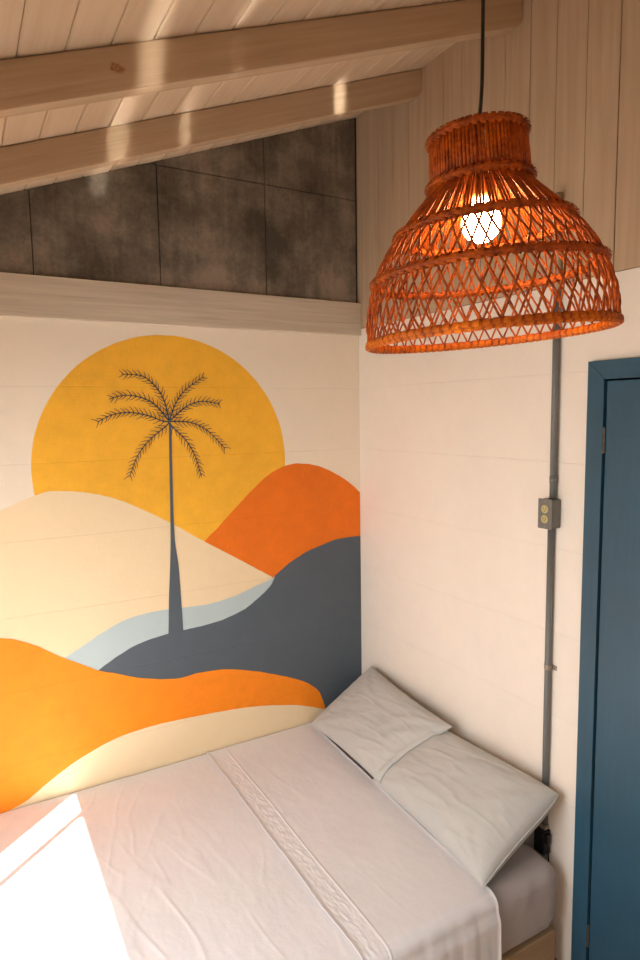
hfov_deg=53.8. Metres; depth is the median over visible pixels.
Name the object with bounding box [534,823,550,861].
outlet box
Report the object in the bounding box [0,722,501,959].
sheet
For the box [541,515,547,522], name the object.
socket
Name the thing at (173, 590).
mural
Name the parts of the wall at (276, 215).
panel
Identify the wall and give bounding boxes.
[0,118,361,664]
[356,0,639,959]
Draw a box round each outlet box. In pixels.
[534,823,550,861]
[538,498,560,529]
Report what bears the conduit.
attached to the wall at (455, 445)
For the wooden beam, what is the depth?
2.78 m
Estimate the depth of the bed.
2.25 m
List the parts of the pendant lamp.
cord, bulb, lampshade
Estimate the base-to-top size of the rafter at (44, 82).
1.097 m
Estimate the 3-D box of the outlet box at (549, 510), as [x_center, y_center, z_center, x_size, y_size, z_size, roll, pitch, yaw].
[0.827,0.120,2.275,0.054,0.108,0.062,-4,7,-30]
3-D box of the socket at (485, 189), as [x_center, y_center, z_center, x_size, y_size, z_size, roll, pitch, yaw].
[0.278,-0.521,1.092,0.047,0.070,0.046,-5,7,1]
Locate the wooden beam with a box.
[0,272,360,335]
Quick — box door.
[571,357,639,959]
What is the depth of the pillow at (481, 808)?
2.36 m
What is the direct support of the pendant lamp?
hanging from the ceiling
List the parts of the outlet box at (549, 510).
plate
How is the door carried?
in the wall at (455, 445)
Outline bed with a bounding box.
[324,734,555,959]
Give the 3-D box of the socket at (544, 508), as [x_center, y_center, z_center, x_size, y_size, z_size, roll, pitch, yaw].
[0.804,0.104,2.260,0.003,0.030,0.030,-4,7,-30]
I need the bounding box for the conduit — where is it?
[540,192,562,859]
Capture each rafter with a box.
[0,0,522,117]
[0,69,421,188]
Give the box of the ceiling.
[0,0,459,194]
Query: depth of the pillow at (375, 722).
2.92 m
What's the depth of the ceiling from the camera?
1.86 m
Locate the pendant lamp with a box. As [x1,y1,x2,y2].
[365,0,623,353]
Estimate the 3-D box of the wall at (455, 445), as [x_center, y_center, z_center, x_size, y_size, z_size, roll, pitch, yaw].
[1.208,0.068,1.803,0.151,3.631,3.761,-4,7,-30]
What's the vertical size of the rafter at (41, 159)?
1.097 m
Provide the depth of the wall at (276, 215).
2.89 m
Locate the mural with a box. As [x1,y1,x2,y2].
[0,335,361,813]
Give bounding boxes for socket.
[469,172,494,201]
[541,505,547,512]
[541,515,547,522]
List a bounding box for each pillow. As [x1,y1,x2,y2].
[311,666,452,782]
[372,731,558,888]

